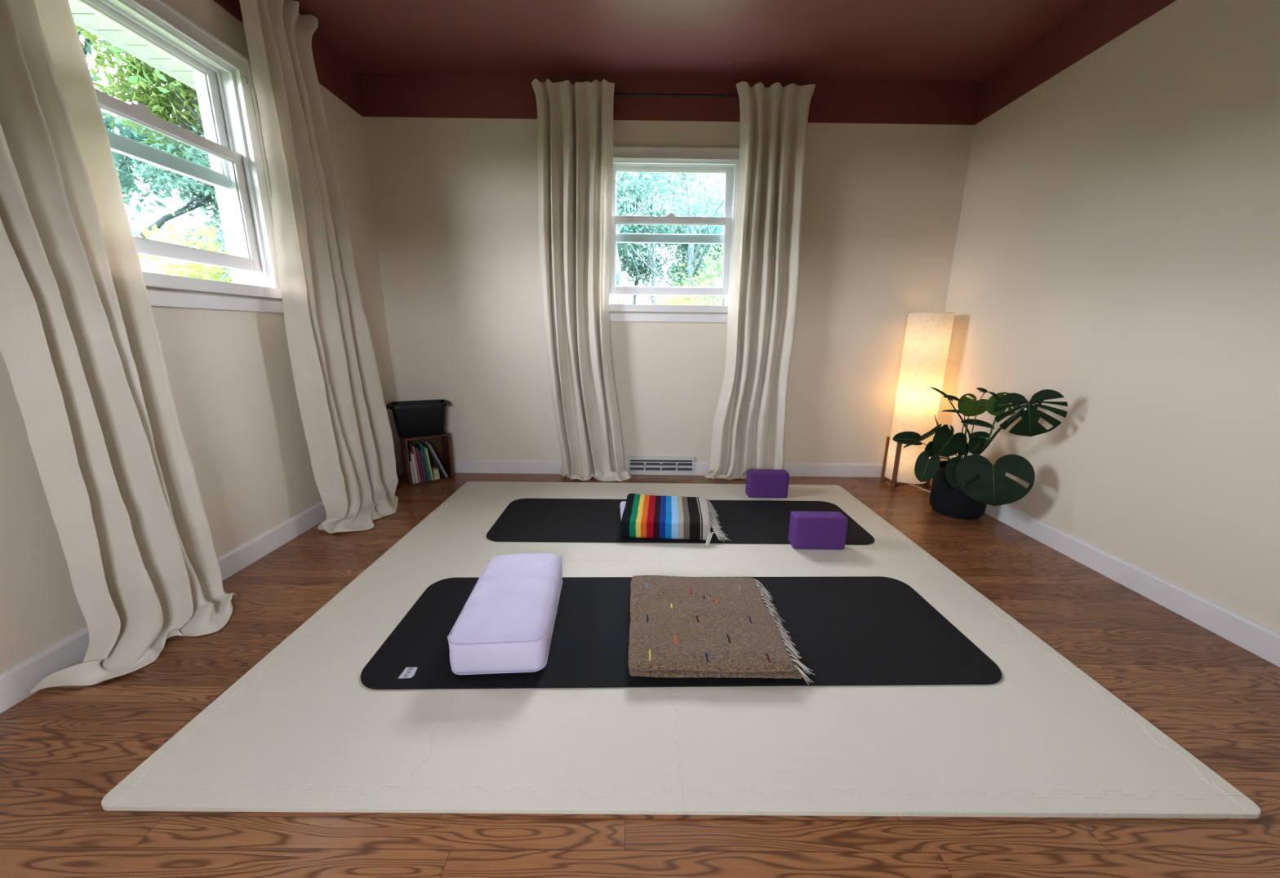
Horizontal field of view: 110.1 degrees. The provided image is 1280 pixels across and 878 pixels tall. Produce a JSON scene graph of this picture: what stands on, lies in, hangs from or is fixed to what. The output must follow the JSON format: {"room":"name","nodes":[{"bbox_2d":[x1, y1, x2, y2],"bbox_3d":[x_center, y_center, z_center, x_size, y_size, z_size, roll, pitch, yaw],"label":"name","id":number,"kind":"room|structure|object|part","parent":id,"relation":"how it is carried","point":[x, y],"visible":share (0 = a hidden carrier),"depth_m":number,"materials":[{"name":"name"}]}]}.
{"room":"exercise studio","nodes":[
{"label":"exercise studio","id":0,"kind":"room"},
{"bbox_2d":[0,0,401,672],"bbox_3d":[-1.741,-0.504,1.001,0.160,2.440,4.207,1,13,0],"label":"wall","id":1,"kind":"structure","parent":0,"point":[230,375],"depth_m":1.80,"materials":[{"name":"paint"}]},
{"bbox_2d":[67,0,195,89],"bbox_3d":[-2.118,-1.696,1.186,0.618,0.175,7.500,1,13,0],"label":"soffit","id":2,"kind":"object","parent":1,"relation":"attached to","point":[84,18],"depth_m":2.07,"materials":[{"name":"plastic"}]},
{"bbox_2d":[72,0,284,313],"bbox_3d":[-1.739,-0.980,1.537,0.238,1.018,0.940,1,13,0],"label":"window","id":3,"kind":"structure","parent":1,"relation":"in","point":[233,141],"depth_m":1.79,"materials":[{"name":"white paint"}]},
{"bbox_3d":[-1.741,-1.188,1.487,0.030,0.447,0.792,1,13,0],"label":"sash","id":4,"kind":"part","parent":3,"relation":"part of","materials":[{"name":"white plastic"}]},
{"bbox_3d":[-1.698,-0.882,1.560,0.030,0.473,0.792,1,13,0],"label":"sash","id":5,"kind":"part","parent":3,"relation":"part of","materials":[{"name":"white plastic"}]},
{"bbox_3d":[-1.645,-1.031,1.525,0.026,0.911,0.916,1,13,0],"label":"casing","id":6,"kind":"part","parent":3,"relation":"part of","materials":[{"name":"white paint"}]},
{"bbox_3d":[-1.746,-0.568,1.635,0.234,0.045,0.940,1,13,0],"label":"sill","id":7,"kind":"part","parent":3,"relation":"part of","materials":[{"name":"white paint"}]},
{"bbox_2d":[0,459,403,713],"bbox_3d":[-1.667,0.636,1.273,0.014,0.097,3.887,1,13,0],"label":"baseboard","id":8,"kind":"structure","parent":1,"relation":"attached to","point":[16,682],"depth_m":1.33,"materials":[{"name":"white paint"}]},
{"bbox_3d":[-1.616,-1.746,1.401,0.067,0.039,1.516,1,13,0],"label":"curtain rod","id":9,"kind":"object","parent":1,"relation":"attached to","visible":0},
{"bbox_2d":[0,0,236,696],"bbox_3d":[-1.510,-0.531,1.151,0.264,2.420,0.500,1,13,0],"label":"curtain","id":10,"kind":"object","parent":9,"relation":"hanging from","point":[81,348],"visible":1,"depth_m":1.24,"materials":[{"name":"fabric"}]},
{"bbox_2d":[239,0,398,533],"bbox_3d":[-1.486,-0.788,2.228,0.307,2.421,0.665,1,13,0],"label":"curtain","id":11,"kind":"object","parent":9,"relation":"hanging from","point":[346,424],"visible":1,"depth_m":2.15,"materials":[{"name":"fabric"}]},
{"bbox_2d":[0,473,1279,877],"bbox_3d":[0.154,0.761,1.306,3.979,0.120,4.207,1,13,0],"label":"floor","id":12,"kind":"structure","parent":0,"point":[63,749],"depth_m":0.98,"materials":[{"name":"brown wood"}]},
{"bbox_2d":[399,431,453,487],"bbox_3d":[-1.420,0.120,2.975,0.268,0.315,0.170,-10,17,-38],"label":"wooden crate","id":13,"kind":"object","parent":12,"relation":"on","point":[441,445],"visible":0.62,"depth_m":3.00,"materials":[{"name":"red wood"}]},
{"bbox_3d":[-1.519,0.139,2.896,0.012,0.292,0.170,-10,17,-38],"label":"panel","id":14,"kind":"part","parent":13,"relation":"part of","materials":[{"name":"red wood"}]},
{"bbox_2d":[408,459,415,484],"bbox_3d":[-1.498,0.206,2.916,0.018,0.150,0.115,-10,17,-38],"label":"book","id":15,"kind":"object","parent":13,"relation":"in","point":[411,462],"visible":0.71,"depth_m":2.88,"materials":[{"name":"white paper"}]},
{"bbox_2d":[408,450,418,483],"bbox_3d":[-1.486,0.181,2.923,0.030,0.197,0.120,-10,17,-38],"label":"book","id":16,"kind":"object","parent":13,"relation":"in","point":[411,457],"visible":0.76,"depth_m":2.88,"materials":[{"name":"paper"}]},
{"bbox_2d":[408,443,421,482],"bbox_3d":[-1.474,0.155,2.926,0.030,0.244,0.120,-10,17,-38],"label":"book","id":17,"kind":"object","parent":13,"relation":"in","point":[411,448],"visible":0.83,"depth_m":2.88,"materials":[{"name":"pink paper"}]},
{"bbox_2d":[386,399,449,438],"bbox_3d":[-1.429,-0.134,2.908,0.364,0.210,0.189,-6,15,-25],"label":"storage bin","id":18,"kind":"object","parent":13,"relation":"on","point":[423,418],"visible":1,"depth_m":2.84,"materials":[{"name":"black plastic"}]},
{"bbox_2d":[413,445,424,482],"bbox_3d":[-1.460,0.161,2.939,0.034,0.228,0.120,-10,17,-38],"label":"book","id":19,"kind":"object","parent":13,"relation":"in","point":[416,449],"visible":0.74,"depth_m":2.89,"materials":[{"name":"paper"}]},
{"bbox_2d":[415,440,430,481],"bbox_3d":[-1.437,0.145,2.955,0.037,0.252,0.120,-10,17,-38],"label":"book","id":20,"kind":"object","parent":13,"relation":"in","point":[419,446],"visible":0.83,"depth_m":2.92,"materials":[{"name":"teal paper"}]},
{"bbox_2d":[418,450,426,481],"bbox_3d":[-1.446,0.170,2.950,0.024,0.205,0.115,-10,17,-38],"label":"book","id":21,"kind":"object","parent":13,"relation":"in","point":[420,452],"visible":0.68,"depth_m":2.91,"materials":[{"name":"paper"}]},
{"bbox_3d":[-1.471,0.106,3.036,0.244,0.292,0.008,-10,17,-38],"label":"panel","id":22,"kind":"part","parent":13,"relation":"part of","materials":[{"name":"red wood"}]},
{"bbox_3d":[-1.418,-0.027,2.940,0.268,0.012,0.170,-10,17,-38],"label":"panel","id":23,"kind":"part","parent":13,"relation":"part of","materials":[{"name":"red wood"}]},
{"bbox_2d":[422,444,431,480],"bbox_3d":[-1.425,0.150,2.965,0.031,0.238,0.118,-10,17,-38],"label":"book","id":24,"kind":"object","parent":13,"relation":"in","point":[424,448],"visible":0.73,"depth_m":2.92,"materials":[{"name":"teal paper"}]},
{"bbox_3d":[-1.422,0.268,3.010,0.268,0.011,0.170,-10,17,-38],"label":"panel","id":25,"kind":"part","parent":13,"relation":"part of","materials":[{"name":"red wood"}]},
{"bbox_2d":[424,446,433,480],"bbox_3d":[-1.415,0.156,2.973,0.030,0.222,0.115,-10,17,-38],"label":"book","id":26,"kind":"object","parent":13,"relation":"in","point":[426,450],"visible":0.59,"depth_m":2.93,"materials":[{"name":"yellow paper"}]},
{"bbox_2d":[424,441,448,477],"bbox_3d":[-1.366,0.138,2.999,0.105,0.246,0.100,-10,17,-38],"label":"book","id":27,"kind":"object","parent":13,"relation":"in","point":[430,449],"visible":1,"depth_m":2.97,"materials":[{"name":"paper"}]},
{"bbox_2d":[432,473,439,479],"bbox_3d":[-1.367,0.248,2.995,0.035,0.035,0.051,-10,17,-38],"label":"box","id":28,"kind":"object","parent":13,"relation":"in","point":[436,477],"visible":0.65,"depth_m":2.98,"materials":[{"name":"beige cardboard"}]},
{"bbox_2d":[431,466,439,475],"bbox_3d":[-1.367,0.213,2.986,0.031,0.035,0.051,-10,17,-38],"label":"box","id":29,"kind":"object","parent":28,"relation":"on","point":[434,470],"visible":1,"depth_m":2.97,"materials":[{"name":"beige cardboard"}]},
{"bbox_3d":[-1.367,0.203,2.984,0.031,0.014,0.051,-10,17,-38],"label":"lid","id":30,"kind":"part","parent":29,"relation":"part of","materials":[{"name":"beige cardboard"}]},
{"bbox_3d":[-1.321,0.103,3.054,0.012,0.292,0.170,-10,17,-38],"label":"panel","id":31,"kind":"part","parent":13,"relation":"part of","materials":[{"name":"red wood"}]},
{"bbox_2d":[101,481,1261,819],"bbox_3d":[0.091,0.539,1.947,2.460,0.012,2.084,1,13,0],"label":"foam mat","id":32,"kind":"object","parent":12,"relation":"on","point":[300,731],"visible":0.74,"depth_m":1.11,"materials":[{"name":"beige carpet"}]},
{"bbox_2d":[486,498,874,545],"bbox_3d":[0.198,0.427,2.386,1.895,0.005,0.557,1,13,0],"label":"yoga mat","id":33,"kind":"object","parent":32,"relation":"on","point":[523,520],"visible":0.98,"depth_m":2.33,"materials":[{"name":"black rubber"}]},
{"bbox_2d":[619,501,626,519],"bbox_3d":[0.089,0.404,2.356,0.382,0.051,0.325,0,13,-4],"label":"cushion","id":34,"kind":"object","parent":33,"relation":"on","point":[622,505],"visible":0.1,"depth_m":2.40,"materials":[{"name":"fabric"}]},
{"bbox_2d":[620,493,729,545],"bbox_3d":[0.179,0.399,2.288,0.531,0.092,0.424,1,13,3],"label":"striped blanket","id":35,"kind":"object","parent":33,"relation":"on","point":[644,516],"visible":1,"depth_m":2.18,"materials":[{"name":"fabric"}]},
{"bbox_2d":[360,576,1001,689],"bbox_3d":[0.130,0.628,1.536,1.888,0.006,0.575,0,13,-1],"label":"yoga mat","id":36,"kind":"object","parent":32,"relation":"on","point":[864,630],"visible":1,"depth_m":1.43,"materials":[{"name":"black rubber"}]},
{"bbox_2d":[447,553,562,675],"bbox_3d":[-0.425,0.551,1.506,0.291,0.147,0.518,0,13,-4],"label":"bolster","id":37,"kind":"object","parent":36,"relation":"on","point":[505,624],"visible":1,"depth_m":1.33,"materials":[{"name":"fabric"}]},
{"bbox_2d":[628,575,815,684],"bbox_3d":[0.236,0.606,1.493,0.544,0.058,0.501,1,13,0],"label":"folded blanket","id":38,"kind":"object","parent":36,"relation":"on","point":[680,627],"visible":1,"depth_m":1.41,"materials":[{"name":"brown fabric"}]},
{"bbox_2d":[745,469,789,497],"bbox_3d":[0.777,0.272,2.735,0.239,0.158,0.088,1,13,0],"label":"block","id":39,"kind":"object","parent":32,"relation":"on","point":[760,483],"visible":1,"depth_m":2.69,"materials":[{"name":"purple plastic"}]},
{"bbox_2d":[787,511,848,549],"bbox_3d":[0.829,0.426,2.090,0.239,0.158,0.088,1,13,0],"label":"block","id":40,"kind":"object","parent":32,"relation":"on","point":[807,530],"visible":1,"depth_m":2.05,"materials":[{"name":"purple plastic"}]},
{"bbox_2d":[880,312,955,493],"bbox_3d":[1.817,-0.231,2.877,0.340,1.118,0.253,6,14,21],"label":"floor lamp","id":41,"kind":"object","parent":12,"relation":"on","point":[927,337],"visible":0.8,"depth_m":2.79,"materials":[{"name":"paper"}]},
{"bbox_3d":[1.673,0.139,3.050,0.017,0.315,0.024,9,16,31],"label":"leg","id":42,"kind":"part","parent":41,"relation":"part of","materials":[{"name":"brown wood"}]},
{"bbox_3d":[1.677,0.286,3.014,0.015,0.038,0.116,1,13,0],"label":"rail","id":43,"kind":"part","parent":41,"relation":"part of","materials":[{"name":"brown wood"}]},
{"bbox_3d":[1.673,0.171,2.916,0.017,0.315,0.024,-7,16,-30],"label":"leg","id":44,"kind":"part","parent":41,"relation":"part of","materials":[{"name":"brown wood"}]},
{"bbox_3d":[1.786,0.302,2.952,0.192,0.038,0.014,0,13,-1],"label":"rail","id":45,"kind":"part","parent":41,"relation":"part of","materials":[{"name":"brown wood"}]},
{"bbox_3d":[1.921,0.321,2.951,0.173,0.013,0.215,-5,14,-21],"label":"cord","id":46,"kind":"part","parent":41,"relation":"part of","materials":[{"name":"white plastic"}]},
{"bbox_3d":[1.902,0.172,2.920,0.017,0.315,0.024,8,15,28],"label":"leg","id":47,"kind":"part","parent":41,"relation":"part of","materials":[{"name":"brown wood"}]},
{"bbox_2d":[892,386,1067,519],"bbox_3d":[1.673,0.085,2.327,0.551,0.754,0.576,1,13,0],"label":"monstera","id":48,"kind":"object","parent":12,"relation":"on","point":[962,488],"visible":1,"depth_m":2.27,"materials":[{"name":"green plant"}]},
{"bbox_2d":[929,461,986,519],"bbox_3d":[1.808,0.289,2.531,0.276,0.266,0.276,1,13,0],"label":"pot","id":49,"kind":"object","parent":48,"relation":"attached to","point":[944,500],"depth_m":2.46,"materials":[{"name":"black ceramic"}]},
{"bbox_3d":[1.720,-0.044,2.429,0.174,0.364,0.033,1,13,0],"label":"stem","id":50,"kind":"part","parent":48,"relation":"part of","materials":[{"name":"green plant"}]},
{"bbox_3d":[1.748,-0.053,2.345,0.067,0.408,0.144,1,13,0],"label":"stem","id":51,"kind":"part","parent":48,"relation":"part of","materials":[{"name":"green plant"}]},
{"bbox_3d":[1.779,-0.024,2.312,0.033,0.360,0.227,2,13,5],"label":"stem","id":52,"kind":"part","parent":48,"relation":"part of","materials":[{"name":"green plant"}]},
{"bbox_3d":[1.768,-0.013,2.273,0.056,0.414,0.369,1,13,3],"label":"stem","id":53,"kind":"part","parent":48,"relation":"part of","materials":[{"name":"green plant"}]},
{"bbox_2d":[357,72,982,463],"bbox_3d":[0.165,-0.953,2.977,3.659,2.440,0.160,1,13,0],"label":"wall","id":54,"kind":"structure","parent":0,"point":[452,158],"depth_m":2.84,"materials":[{"name":"paint"}]},
{"bbox_2d":[451,459,628,474],"bbox_3d":[-0.873,0.196,3.160,1.581,0.097,0.014,1,13,0],"label":"baseboard","id":55,"kind":"structure","parent":54,"relation":"attached to","point":[459,466],"depth_m":3.15,"materials":[{"name":"white paint"}]},
{"bbox_2d":[628,456,693,475],"bbox_3d":[0.149,0.190,3.152,0.461,0.134,0.030,1,13,0],"label":"air vent","id":56,"kind":"object","parent":54,"relation":"in","point":[637,465],"visible":0.98,"depth_m":3.15,"materials":[{"name":"white metal"}]},
{"bbox_3d":[0.149,0.181,3.163,0.439,0.078,0.004,1,13,0],"label":"plate","id":57,"kind":"part","parent":56,"relation":"part of","materials":[{"name":"white metal"}]},
{"bbox_2d":[533,91,813,98],"bbox_3d":[0.193,-1.991,2.614,1.621,0.039,0.067,1,13,0],"label":"curtain rod","id":58,"kind":"object","parent":54,"relation":"attached to","point":[615,94],"visible":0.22,"depth_m":2.59,"materials":[{"name":"black metal"}]},
{"bbox_2d":[531,78,631,481],"bbox_3d":[-0.339,-0.885,2.794,0.594,2.375,0.157,1,13,0],"label":"curtain","id":59,"kind":"object","parent":58,"relation":"hanging from","point":[575,122],"visible":1,"depth_m":2.75,"materials":[{"name":"fabric"}]},
{"bbox_2d":[704,81,815,479],"bbox_3d":[0.734,-0.874,2.801,0.541,2.370,0.146,1,13,0],"label":"curtain","id":60,"kind":"object","parent":58,"relation":"hanging from","point":[748,431],"visible":0.96,"depth_m":2.78,"materials":[{"name":"fabric"}]},
{"bbox_2d":[608,146,739,323],"bbox_3d":[0.191,-1.284,2.902,0.940,1.018,0.234,1,13,0],"label":"window","id":61,"kind":"structure","parent":54,"relation":"in","point":[654,159],"depth_m":2.84,"materials":[{"name":"white paint"}]},
{"bbox_3d":[0.187,-0.871,3.000,0.940,0.045,0.234,1,13,0],"label":"sill","id":62,"kind":"part","parent":61,"relation":"part of","materials":[{"name":"white paint"}]},
{"bbox_3d":[0.190,-1.175,2.882,0.792,0.473,0.030,1,13,0],"label":"sash","id":63,"kind":"part","parent":61,"relation":"part of","materials":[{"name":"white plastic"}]},
{"bbox_3d":[0.194,-1.492,2.854,0.792,0.447,0.030,1,13,0],"label":"sash","id":64,"kind":"part","parent":61,"relation":"part of","materials":[{"name":"white plastic"}]},
{"bbox_3d":[0.192,-1.313,2.796,0.916,0.911,0.026,1,13,0],"label":"casing","id":65,"kind":"part","parent":61,"relation":"part of","materials":[{"name":"white paint"}]},
{"bbox_2d":[693,462,886,477],"bbox_3d":[1.174,0.217,3.169,1.587,0.097,0.014,1,13,0],"label":"baseboard","id":66,"kind":"structure","parent":54,"relation":"attached to","point":[700,468],"depth_m":3.16,"materials":[{"name":"white paint"}]},
{"bbox_2d":[292,0,1092,80],"bbox_3d":[0.183,-1.729,0.712,3.979,0.120,4.207,1,13,0],"label":"ceiling","id":67,"kind":"structure","parent":0,"point":[931,40],"depth_m":2.25,"materials":[{"name":"red paint"}]},
{"bbox_2d":[934,0,1279,632],"bbox_3d":[2.078,-0.464,1.017,0.160,2.440,4.207,1,13,0],"label":"wall","id":68,"kind":"structure","parent":0,"point":[1117,254],"depth_m":1.78,"materials":[{"name":"paint"}]},
{"bbox_2d":[929,478,1279,667],"bbox_3d":[1.978,0.674,1.288,0.014,0.097,3.887,1,13,0],"label":"baseboard","id":69,"kind":"structure","parent":68,"relation":"attached to","point":[1264,642],"depth_m":1.71,"materials":[{"name":"white paint"}]},
{"label":"outside","id":70,"kind":"structure","parent":0,"visible":0},
{"bbox_2d":[140,262,723,305],"bbox_3d":[0.008,-5.197,11.098,84.000,8.128,84.000,1,13,0],"label":"ground","id":71,"kind":"structure","parent":70,"point":[150,268],"depth_m":32.60,"materials":[{"name":"green plant"}]},
{"bbox_2d":[75,24,205,160],"bbox_3d":[-8.483,-7.426,9.953,6.845,10.254,6.731,-7,15,-29],"label":"tree","id":72,"kind":"object","parent":71,"relation":"on","point":[180,98],"visible":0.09,"depth_m":7.98,"materials":[{"name":"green plant"}]},
{"bbox_2d":[98,44,197,99],"bbox_3d":[-6.504,-5.707,7.782,5.692,8.760,5.386,-12,19,-43],"label":"tree","id":73,"kind":"object","parent":71,"relation":"on","point":[131,78],"visible":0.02,"depth_m":6.46,"materials":[{"name":"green plant"}]},
{"bbox_2d":[77,26,222,238],"bbox_3d":[-11.352,-7.146,8.839,7.244,9.790,8.842,6,14,20],"label":"tree","id":74,"kind":"object","parent":71,"relation":"on","point":[126,179],"visible":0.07,"depth_m":9.97,"materials":[{"name":"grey plant"}]},
{"bbox_2d":[106,83,220,216],"bbox_3d":[-10.283,-8.711,12.003,8.592,10.822,8.701,1,13,0],"label":"tree","id":75,"kind":"object","parent":71,"relation":"on","point":[116,122],"visible":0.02,"depth_m":11.61,"materials":[{"name":"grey plant"}]},
{"bbox_2d":[115,119,231,282],"bbox_3d":[-8.074,-4.328,9.486,4.323,4.833,3.480,-3,14,-17],"label":"tree","id":76,"kind":"object","parent":71,"relation":"on","point":[205,162],"visible":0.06,"depth_m":8.47,"materials":[{"name":"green plant"}]},
{"bbox_2d":[127,207,232,282],"bbox_3d":[-5.472,-1.767,6.167,1.860,2.483,2.548,7,15,25],"label":"shrub","id":77,"kind":"object","parent":71,"relation":"on","point":[191,268],"visible":0.1,"depth_m":5.68,"materials":[{"name":"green plant"}]},
{"bbox_2d":[132,137,230,277],"bbox_3d":[-10.284,-6.093,12.421,4.273,5.808,4.960,-3,14,-16],"label":"tree","id":78,"kind":"object","parent":71,"relation":"on","point":[214,215],"visible":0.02,"depth_m":11.00,"materials":[{"name":"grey plant"}]},
{"bbox_2d":[610,278,628,304],"bbox_3d":[-0.629,-2.287,8.966,1.900,1.957,1.979,1,13,0],"label":"shrub","id":79,"kind":"object","parent":71,"relation":"on","point":[626,281],"visible":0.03,"depth_m":9.07,"materials":[{"name":"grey plant"}]},
{"bbox_2d":[616,172,693,304],"bbox_3d":[-0.923,-6.083,10.040,4.981,8.519,4.950,1,13,0],"label":"tree","id":80,"kind":"object","parent":71,"relation":"on","point":[619,273],"visible":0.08,"depth_m":10.23,"materials":[{"name":"grey plant"}]},
{"bbox_2d":[616,172,700,271],"bbox_3d":[-1.027,-8.277,15.457,6.548,8.650,7.890,-4,14,-20],"label":"tree","id":81,"kind":"object","parent":71,"relation":"on","point":[669,188],"visible":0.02,"depth_m":16.14,"materials":[{"name":"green plant"}]},
{"bbox_2d":[617,174,711,304],"bbox_3d":[0.070,-7.460,17.912,4.480,5.317,4.675,-4,14,-18],"label":"tree","id":82,"kind":"object","parent":71,"relation":"on","point":[645,272],"visible":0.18,"depth_m":17.51,"materials":[{"name":"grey plant"}]},
{"bbox_2d":[616,172,725,304],"bbox_3d":[1.102,-7.366,13.840,7.104,8.046,5.392,1,13,0],"label":"tree","id":83,"kind":"object","parent":71,"relation":"on","point":[645,184],"visible":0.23,"depth_m":13.45,"materials":[{"name":"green plant"}]},
{"bbox_2d":[616,173,725,305],"bbox_3d":[1.009,-6.221,11.255,5.004,7.883,5.057,1,13,0],"label":"tree","id":84,"kind":"object","parent":71,"relation":"on","point":[691,257],"visible":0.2,"depth_m":10.96,"materials":[{"name":"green plant"}]},
{"bbox_2d":[638,263,722,305],"bbox_3d":[0.963,-2.510,9.176,2.009,2.225,1.999,1,13,0],"label":"shrub","id":85,"kind":"object","parent":71,"relation":"on","point":[669,301],"visible":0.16,"depth_m":9.19,"materials":[{"name":"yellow plant"}]},
{"bbox_2d":[649,186,723,305],"bbox_3d":[2.045,-7.917,19.350,3.999,5.336,5.228,-7,16,-30],"label":"tree","id":86,"kind":"object","parent":71,"relation":"on","point":[677,268],"visible":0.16,"depth_m":18.38,"materials":[{"name":"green plant"}]},
{"bbox_2d":[654,173,725,305],"bbox_3d":[3.132,-8.429,15.481,6.039,8.909,7.183,-3,14,-15],"label":"tree","id":87,"kind":"object","parent":71,"relation":"on","point":[709,197],"visible":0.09,"depth_m":15.91,"materials":[{"name":"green plant"}]},
{"bbox_2d":[658,233,724,305],"bbox_3d":[1.940,-3.464,10.643,2.293,3.074,2.726,-7,16,-30],"label":"shrub","id":88,"kind":"object","parent":71,"relation":"on","point":[708,260],"visible":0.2,"depth_m":10.56,"materials":[{"name":"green plant"}]}
]}

